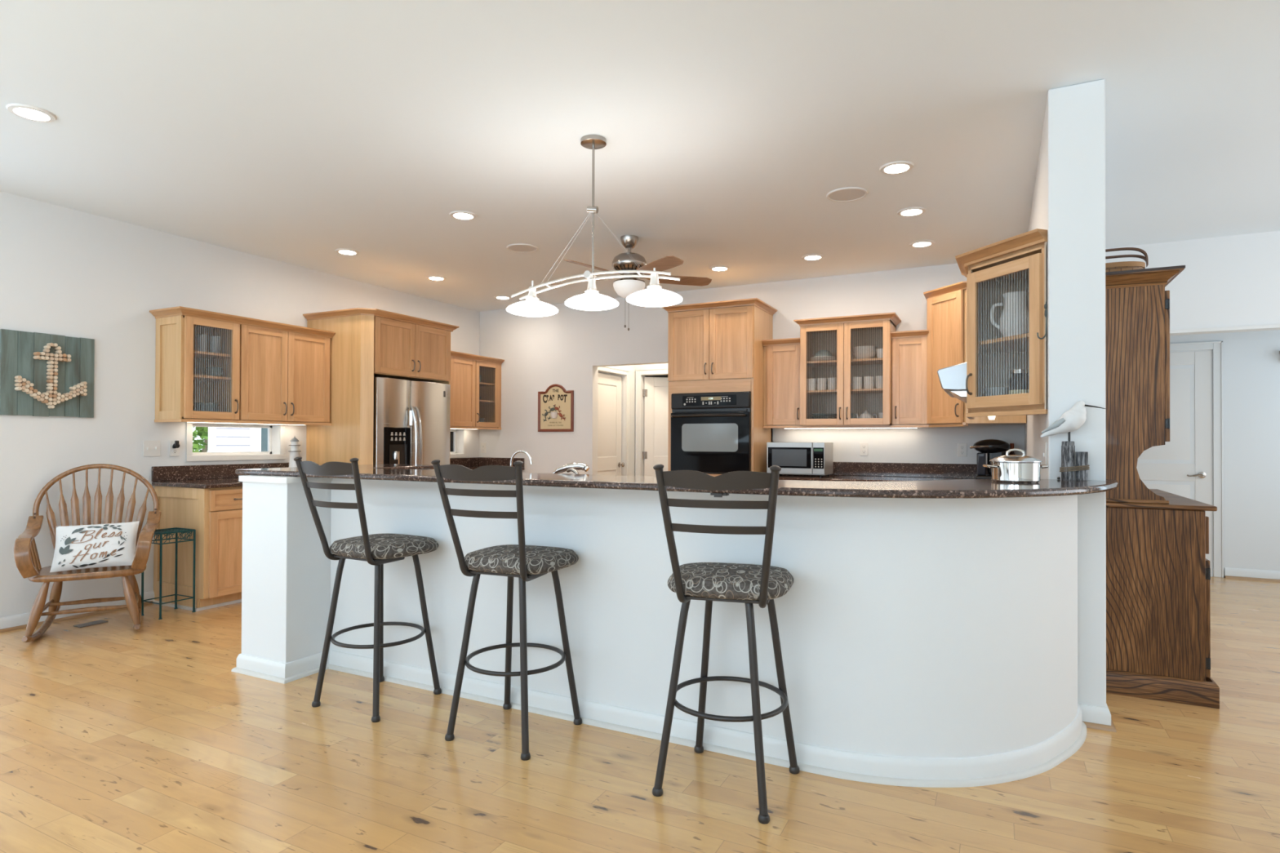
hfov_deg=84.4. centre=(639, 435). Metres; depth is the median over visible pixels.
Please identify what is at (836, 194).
grille
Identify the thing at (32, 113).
recessed light
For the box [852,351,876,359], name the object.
bowl
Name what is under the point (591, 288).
socket
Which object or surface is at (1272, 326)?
trim
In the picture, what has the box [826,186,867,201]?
ceiling speaker
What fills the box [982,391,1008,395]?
bowl
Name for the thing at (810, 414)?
plate
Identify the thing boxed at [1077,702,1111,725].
baseboard
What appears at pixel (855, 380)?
cup
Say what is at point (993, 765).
baseboard
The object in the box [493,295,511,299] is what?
recessed light
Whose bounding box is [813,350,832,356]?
bowl
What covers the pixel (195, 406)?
bowl
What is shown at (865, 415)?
teapot
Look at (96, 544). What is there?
print
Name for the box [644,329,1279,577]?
wall
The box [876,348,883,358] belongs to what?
cup
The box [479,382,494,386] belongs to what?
shelf
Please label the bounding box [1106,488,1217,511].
countertop
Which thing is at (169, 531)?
plant stand
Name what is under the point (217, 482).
countertop
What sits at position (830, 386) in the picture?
cup
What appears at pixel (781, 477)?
countertop
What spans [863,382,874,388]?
cup
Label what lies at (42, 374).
wall art
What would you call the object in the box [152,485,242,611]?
base cabinet
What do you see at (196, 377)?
shelf
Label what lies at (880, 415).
cup
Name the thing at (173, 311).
crown molding
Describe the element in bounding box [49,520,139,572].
cushion
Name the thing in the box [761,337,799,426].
upper cabinet
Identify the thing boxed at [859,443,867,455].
wall outlet
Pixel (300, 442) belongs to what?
wall outlet
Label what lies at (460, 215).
recessed light
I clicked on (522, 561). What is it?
bar stool
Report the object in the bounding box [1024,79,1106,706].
wall
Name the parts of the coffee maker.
handle, water tank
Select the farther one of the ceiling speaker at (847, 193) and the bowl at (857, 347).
the bowl at (857, 347)
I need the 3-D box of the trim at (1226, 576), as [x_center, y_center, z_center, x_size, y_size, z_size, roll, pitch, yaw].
[5.964,1.256,5.899,1.700,0.019,0.032,0,0,27]
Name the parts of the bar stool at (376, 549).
post, crest rail, leg, swivel plate, leg, post, leg, seat, leg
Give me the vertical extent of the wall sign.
0.535 m
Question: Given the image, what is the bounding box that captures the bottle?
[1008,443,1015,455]
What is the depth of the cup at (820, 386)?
6.28 m
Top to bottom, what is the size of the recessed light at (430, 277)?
0.010 m
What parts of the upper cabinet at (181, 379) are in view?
panel, door, handle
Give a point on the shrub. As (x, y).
(202, 432)
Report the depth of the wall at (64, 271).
4.93 m
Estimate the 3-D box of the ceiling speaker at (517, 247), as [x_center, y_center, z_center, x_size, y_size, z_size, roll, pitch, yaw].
[-0.939,-1.496,5.643,0.250,0.008,0.250,0,0,27]
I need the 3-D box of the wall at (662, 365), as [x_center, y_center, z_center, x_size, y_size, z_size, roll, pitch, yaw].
[0.276,-0.107,8.117,1.250,2.740,1.175,0,0,27]
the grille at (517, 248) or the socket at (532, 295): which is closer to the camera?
the socket at (532, 295)
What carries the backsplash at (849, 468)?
attached to the wall at (1227, 281)
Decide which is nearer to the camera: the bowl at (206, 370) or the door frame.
the bowl at (206, 370)
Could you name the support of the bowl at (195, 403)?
on the bowl at (195, 406)
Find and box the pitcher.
[990,291,1029,337]
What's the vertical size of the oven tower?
2.464 m
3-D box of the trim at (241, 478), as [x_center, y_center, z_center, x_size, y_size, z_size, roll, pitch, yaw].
[-1.792,0.226,3.840,0.374,0.030,0.567,0,0,27]
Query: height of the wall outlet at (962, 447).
0.116 m
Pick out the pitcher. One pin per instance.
(1014, 320)
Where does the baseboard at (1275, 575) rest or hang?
attached to the wall at (1251, 359)
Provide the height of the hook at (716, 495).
0.014 m
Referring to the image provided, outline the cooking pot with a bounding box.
[982,448,1048,483]
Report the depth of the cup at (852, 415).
6.19 m
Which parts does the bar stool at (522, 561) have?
post, leg, crest rail, swivel plate, leg, seat, leg, post, leg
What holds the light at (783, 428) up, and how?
attached to the upper cabinet at (837, 335)
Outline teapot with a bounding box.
[855,409,876,417]
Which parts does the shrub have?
stem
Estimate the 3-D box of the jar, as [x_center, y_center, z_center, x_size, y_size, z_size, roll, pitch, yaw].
[1.831,-0.225,3.401,0.098,0.186,0.097,0,0,27]
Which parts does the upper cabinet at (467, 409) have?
door, light rail, glass, door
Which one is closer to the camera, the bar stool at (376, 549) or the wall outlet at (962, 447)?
the bar stool at (376, 549)
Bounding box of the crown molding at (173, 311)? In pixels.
[149,306,335,338]
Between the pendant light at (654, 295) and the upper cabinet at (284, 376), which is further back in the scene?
the upper cabinet at (284, 376)
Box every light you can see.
[5,103,57,122]
[194,422,302,425]
[335,248,359,255]
[426,275,446,280]
[448,210,476,220]
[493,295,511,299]
[506,134,682,316]
[709,265,729,271]
[782,427,916,428]
[801,253,823,260]
[879,160,914,174]
[897,206,926,216]
[909,240,934,247]
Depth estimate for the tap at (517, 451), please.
3.92 m
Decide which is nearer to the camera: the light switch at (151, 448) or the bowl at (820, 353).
the light switch at (151, 448)
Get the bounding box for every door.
[597,373,624,475]
[642,377,668,476]
[1136,351,1211,575]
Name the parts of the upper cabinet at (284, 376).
door, handle, handle, door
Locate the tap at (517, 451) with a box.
[510,450,533,466]
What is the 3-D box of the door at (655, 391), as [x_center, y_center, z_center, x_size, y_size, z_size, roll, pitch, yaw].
[0.433,0.264,8.879,0.835,1.990,0.051,0,0,-6]
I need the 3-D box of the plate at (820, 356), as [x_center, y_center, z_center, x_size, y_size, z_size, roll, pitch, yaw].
[1.653,-0.693,6.367,0.230,0.019,0.228,0,0,27]
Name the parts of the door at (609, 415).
handle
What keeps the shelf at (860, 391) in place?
attached to the upper cabinet at (837, 335)
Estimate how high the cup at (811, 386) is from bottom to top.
0.058 m
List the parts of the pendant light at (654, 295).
lamp shade, rail, lamp shade, stem, rail, lamp shade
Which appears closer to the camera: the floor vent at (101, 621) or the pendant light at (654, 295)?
the pendant light at (654, 295)
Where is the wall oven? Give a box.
[671,391,751,473]
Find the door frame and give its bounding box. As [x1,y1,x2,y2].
[598,364,635,475]
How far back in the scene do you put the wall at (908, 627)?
2.75 m
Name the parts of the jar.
lid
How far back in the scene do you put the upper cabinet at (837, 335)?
6.27 m
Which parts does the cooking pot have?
handle, lid, lid handle, handle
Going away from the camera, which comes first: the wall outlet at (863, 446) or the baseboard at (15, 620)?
the baseboard at (15, 620)
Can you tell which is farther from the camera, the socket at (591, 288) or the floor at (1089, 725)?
the socket at (591, 288)
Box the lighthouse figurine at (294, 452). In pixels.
[288,436,301,467]
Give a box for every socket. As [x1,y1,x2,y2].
[525,280,539,301]
[584,279,599,293]
[646,267,662,288]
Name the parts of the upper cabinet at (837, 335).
door, handle, crown, door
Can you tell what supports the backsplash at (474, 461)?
attached to the wall at (64, 271)
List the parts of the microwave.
door, control panel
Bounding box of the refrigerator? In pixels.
[373,377,450,465]
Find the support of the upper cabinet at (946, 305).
attached to the wall at (1227, 281)
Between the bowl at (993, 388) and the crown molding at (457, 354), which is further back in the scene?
the crown molding at (457, 354)
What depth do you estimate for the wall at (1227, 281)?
6.65 m
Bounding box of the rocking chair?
[13,463,161,643]
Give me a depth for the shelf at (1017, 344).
3.53 m
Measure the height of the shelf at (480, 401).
0.018 m
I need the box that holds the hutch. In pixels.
[1105,265,1219,709]
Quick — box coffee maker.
[969,439,1010,479]
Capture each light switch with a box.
[142,440,159,456]
[1042,442,1046,465]
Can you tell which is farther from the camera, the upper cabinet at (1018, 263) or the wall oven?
the wall oven
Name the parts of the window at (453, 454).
pane, sash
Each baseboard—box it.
[0,591,154,629]
[236,649,1081,779]
[1077,702,1111,725]
[1224,567,1279,579]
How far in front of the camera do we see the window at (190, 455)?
5.77 m
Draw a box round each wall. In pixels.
[0,191,479,617]
[241,469,1077,758]
[479,231,1279,475]
[635,363,667,475]
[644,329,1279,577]
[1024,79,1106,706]
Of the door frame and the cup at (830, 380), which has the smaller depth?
the cup at (830, 380)
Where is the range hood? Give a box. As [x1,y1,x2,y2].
[937,362,966,403]
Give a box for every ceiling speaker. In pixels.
[506,243,537,253]
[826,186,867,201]
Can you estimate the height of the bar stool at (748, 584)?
1.125 m
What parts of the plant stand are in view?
leg, leg, frame, apron rail, frame, leg, leg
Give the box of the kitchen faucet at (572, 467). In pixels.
[551,462,589,474]
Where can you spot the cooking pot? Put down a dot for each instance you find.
(1015, 468)
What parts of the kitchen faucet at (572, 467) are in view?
lever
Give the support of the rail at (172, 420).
attached to the upper cabinet at (284, 376)
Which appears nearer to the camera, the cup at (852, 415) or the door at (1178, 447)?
the cup at (852, 415)
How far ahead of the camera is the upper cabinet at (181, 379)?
5.18 m
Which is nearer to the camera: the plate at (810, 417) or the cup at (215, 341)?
the cup at (215, 341)
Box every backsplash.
[151,462,288,481]
[449,457,524,467]
[829,462,988,478]
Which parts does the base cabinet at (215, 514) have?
panel, toe trim, door, drawer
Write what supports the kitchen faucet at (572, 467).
on the countertop
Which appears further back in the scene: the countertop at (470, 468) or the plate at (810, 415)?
the countertop at (470, 468)
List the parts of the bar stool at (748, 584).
leg, post, leg, crest rail, swivel plate, seat, leg, post, leg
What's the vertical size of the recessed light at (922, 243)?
0.010 m
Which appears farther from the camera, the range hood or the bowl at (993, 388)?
the range hood
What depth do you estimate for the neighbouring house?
9.37 m
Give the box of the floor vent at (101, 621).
[73,619,108,627]
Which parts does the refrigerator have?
freezer door, dispenser lever, handle, handle, door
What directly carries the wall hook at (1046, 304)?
attached to the wall at (1068, 198)
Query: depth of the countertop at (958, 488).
2.70 m
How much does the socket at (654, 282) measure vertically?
0.105 m
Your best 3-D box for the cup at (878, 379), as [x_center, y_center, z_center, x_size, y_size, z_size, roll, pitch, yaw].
[2.076,-0.481,6.083,0.088,0.058,0.087,0,0,27]
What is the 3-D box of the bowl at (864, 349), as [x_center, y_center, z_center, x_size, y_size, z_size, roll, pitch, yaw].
[1.974,-0.717,6.204,0.210,0.060,0.208,0,0,27]
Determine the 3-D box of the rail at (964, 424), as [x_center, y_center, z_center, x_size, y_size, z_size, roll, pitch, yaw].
[1.960,-0.079,5.994,0.584,0.020,1.888,1,-1,-40]
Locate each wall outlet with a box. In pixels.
[169,440,179,456]
[297,440,302,453]
[480,443,485,453]
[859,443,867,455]
[957,443,966,457]
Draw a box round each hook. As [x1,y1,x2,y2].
[710,493,728,497]
[1036,302,1047,339]
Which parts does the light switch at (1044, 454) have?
plate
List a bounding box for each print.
[57,524,126,566]
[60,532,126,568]
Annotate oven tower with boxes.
[662,297,777,476]
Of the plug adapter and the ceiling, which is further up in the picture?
the ceiling
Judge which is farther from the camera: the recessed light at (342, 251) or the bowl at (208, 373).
the recessed light at (342, 251)
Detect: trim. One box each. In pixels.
[238,475,332,483]
[635,368,667,475]
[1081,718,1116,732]
[1169,324,1279,335]
[1169,341,1223,577]
[1224,575,1279,582]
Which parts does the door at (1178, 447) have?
handle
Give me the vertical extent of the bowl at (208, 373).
0.035 m
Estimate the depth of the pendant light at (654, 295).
3.58 m
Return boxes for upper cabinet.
[155,315,239,420]
[238,324,330,422]
[450,356,501,429]
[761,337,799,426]
[793,312,901,426]
[890,329,929,425]
[923,280,1026,425]
[955,228,1047,419]
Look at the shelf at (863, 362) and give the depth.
6.31 m
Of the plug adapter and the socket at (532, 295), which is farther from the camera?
the plug adapter
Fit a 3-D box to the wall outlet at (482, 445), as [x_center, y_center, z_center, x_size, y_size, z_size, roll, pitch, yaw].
[-1.863,0.150,8.400,0.071,0.116,0.009,0,0,27]
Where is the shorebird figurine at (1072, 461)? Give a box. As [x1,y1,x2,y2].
[1040,400,1106,480]
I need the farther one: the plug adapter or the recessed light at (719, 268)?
the recessed light at (719, 268)
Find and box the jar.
[1008,368,1029,394]
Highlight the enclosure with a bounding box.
[302,307,459,465]
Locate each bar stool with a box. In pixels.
[293,456,441,722]
[431,459,582,760]
[652,463,799,824]
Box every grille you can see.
[508,244,536,252]
[828,189,865,200]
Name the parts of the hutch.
crown, door, drawer, door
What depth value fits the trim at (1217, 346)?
6.31 m
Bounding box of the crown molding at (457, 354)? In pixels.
[450,351,504,364]
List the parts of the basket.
handle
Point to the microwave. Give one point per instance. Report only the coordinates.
(793, 458)
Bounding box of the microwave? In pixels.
[766,442,833,476]
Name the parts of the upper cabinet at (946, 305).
door, crown, handle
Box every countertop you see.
[151,477,242,488]
[235,463,1119,498]
[466,466,524,470]
[778,474,975,481]
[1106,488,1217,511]
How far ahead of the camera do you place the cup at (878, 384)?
6.05 m
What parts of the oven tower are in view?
door, frame, crown, door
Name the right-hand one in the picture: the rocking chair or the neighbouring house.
the neighbouring house
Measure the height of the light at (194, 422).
0.016 m
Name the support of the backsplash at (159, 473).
attached to the wall at (64, 271)
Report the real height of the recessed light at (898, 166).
0.010 m
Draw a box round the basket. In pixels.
[1105,247,1148,271]
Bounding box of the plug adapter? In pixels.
[172,440,179,448]
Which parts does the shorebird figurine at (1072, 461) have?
rod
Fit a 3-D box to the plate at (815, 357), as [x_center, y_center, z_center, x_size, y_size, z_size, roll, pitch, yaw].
[1.653,-0.682,6.367,0.230,0.019,0.228,0,0,27]
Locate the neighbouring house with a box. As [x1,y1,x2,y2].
[208,426,267,452]
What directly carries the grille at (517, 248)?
attached to the ceiling speaker at (517, 247)
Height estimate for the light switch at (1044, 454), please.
0.116 m
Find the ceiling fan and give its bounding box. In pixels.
[551,235,711,330]
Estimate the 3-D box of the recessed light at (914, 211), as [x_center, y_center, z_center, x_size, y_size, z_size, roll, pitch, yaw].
[1.813,-1.492,4.715,0.184,0.010,0.184,0,0,27]
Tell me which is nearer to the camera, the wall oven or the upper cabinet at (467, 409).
the wall oven
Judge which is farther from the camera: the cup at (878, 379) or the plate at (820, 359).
the plate at (820, 359)
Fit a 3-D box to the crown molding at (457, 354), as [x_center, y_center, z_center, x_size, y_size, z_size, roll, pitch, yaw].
[-1.903,-0.867,7.708,0.058,0.052,1.292,0,0,27]
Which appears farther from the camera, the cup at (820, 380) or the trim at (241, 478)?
the cup at (820, 380)
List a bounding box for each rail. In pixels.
[154,418,331,425]
[763,422,968,428]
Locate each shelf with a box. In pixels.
[193,350,231,359]
[193,374,231,381]
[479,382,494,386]
[479,400,494,403]
[806,357,883,367]
[806,388,883,395]
[977,333,1029,353]
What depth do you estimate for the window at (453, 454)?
8.20 m
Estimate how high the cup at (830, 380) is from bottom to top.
0.058 m
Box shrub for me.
[192,426,208,452]
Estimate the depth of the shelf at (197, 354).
5.37 m
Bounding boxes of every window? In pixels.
[186,422,285,462]
[449,428,466,457]
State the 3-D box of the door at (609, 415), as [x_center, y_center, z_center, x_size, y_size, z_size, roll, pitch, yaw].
[-0.392,0.267,8.253,0.105,1.970,0.800,0,0,27]
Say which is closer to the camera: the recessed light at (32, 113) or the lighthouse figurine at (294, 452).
the recessed light at (32, 113)
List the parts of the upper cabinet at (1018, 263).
handle, crown, door, light rail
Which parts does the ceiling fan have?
blade, blade, lamp shade, blade, blade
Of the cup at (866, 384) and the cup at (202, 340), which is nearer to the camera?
the cup at (202, 340)
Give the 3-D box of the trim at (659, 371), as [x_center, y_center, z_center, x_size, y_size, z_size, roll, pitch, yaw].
[0.395,0.222,8.588,1.005,2.090,0.022,0,0,27]
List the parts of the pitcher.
handle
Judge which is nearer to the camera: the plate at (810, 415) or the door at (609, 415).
the plate at (810, 415)
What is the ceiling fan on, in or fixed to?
hanging from the ceiling
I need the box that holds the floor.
[0,576,1279,852]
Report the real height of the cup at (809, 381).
0.058 m
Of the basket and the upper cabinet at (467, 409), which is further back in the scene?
the upper cabinet at (467, 409)
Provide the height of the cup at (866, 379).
0.058 m
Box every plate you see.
[809,413,836,415]
[809,415,836,417]
[809,417,836,418]
[810,355,835,358]
[810,357,836,359]
[810,358,835,360]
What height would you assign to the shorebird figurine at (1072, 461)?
0.334 m
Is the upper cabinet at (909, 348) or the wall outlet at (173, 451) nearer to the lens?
the wall outlet at (173, 451)
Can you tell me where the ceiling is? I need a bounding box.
[0,0,1279,311]
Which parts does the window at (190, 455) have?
sash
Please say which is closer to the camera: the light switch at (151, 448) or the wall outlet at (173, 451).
the light switch at (151, 448)
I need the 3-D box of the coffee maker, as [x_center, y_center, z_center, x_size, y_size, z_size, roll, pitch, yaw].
[2.825,0.196,5.699,0.290,0.336,0.277,0,0,27]
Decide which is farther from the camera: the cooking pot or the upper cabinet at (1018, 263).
the upper cabinet at (1018, 263)
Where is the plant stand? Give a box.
[141,527,195,619]
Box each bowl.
[193,402,219,405]
[193,405,219,408]
[194,408,219,411]
[205,368,222,372]
[205,371,222,376]
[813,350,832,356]
[852,346,877,350]
[852,348,876,352]
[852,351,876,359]
[982,386,1008,392]
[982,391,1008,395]
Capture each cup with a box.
[196,333,207,351]
[209,335,220,353]
[806,378,816,384]
[806,383,816,390]
[817,377,826,383]
[817,383,826,390]
[827,377,836,383]
[827,383,836,390]
[850,413,855,418]
[851,377,862,382]
[851,382,862,389]
[863,376,874,382]
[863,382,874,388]
[875,375,883,382]
[875,382,883,388]
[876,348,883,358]
[878,413,883,417]
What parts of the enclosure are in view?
crown, door, door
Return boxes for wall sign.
[537,383,573,431]
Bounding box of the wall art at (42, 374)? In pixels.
[0,328,94,417]
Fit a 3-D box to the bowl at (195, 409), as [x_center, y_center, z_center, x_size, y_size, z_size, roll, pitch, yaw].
[-3.278,-0.178,5.342,0.170,0.045,0.168,0,0,27]
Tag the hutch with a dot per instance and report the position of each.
(1158, 570)

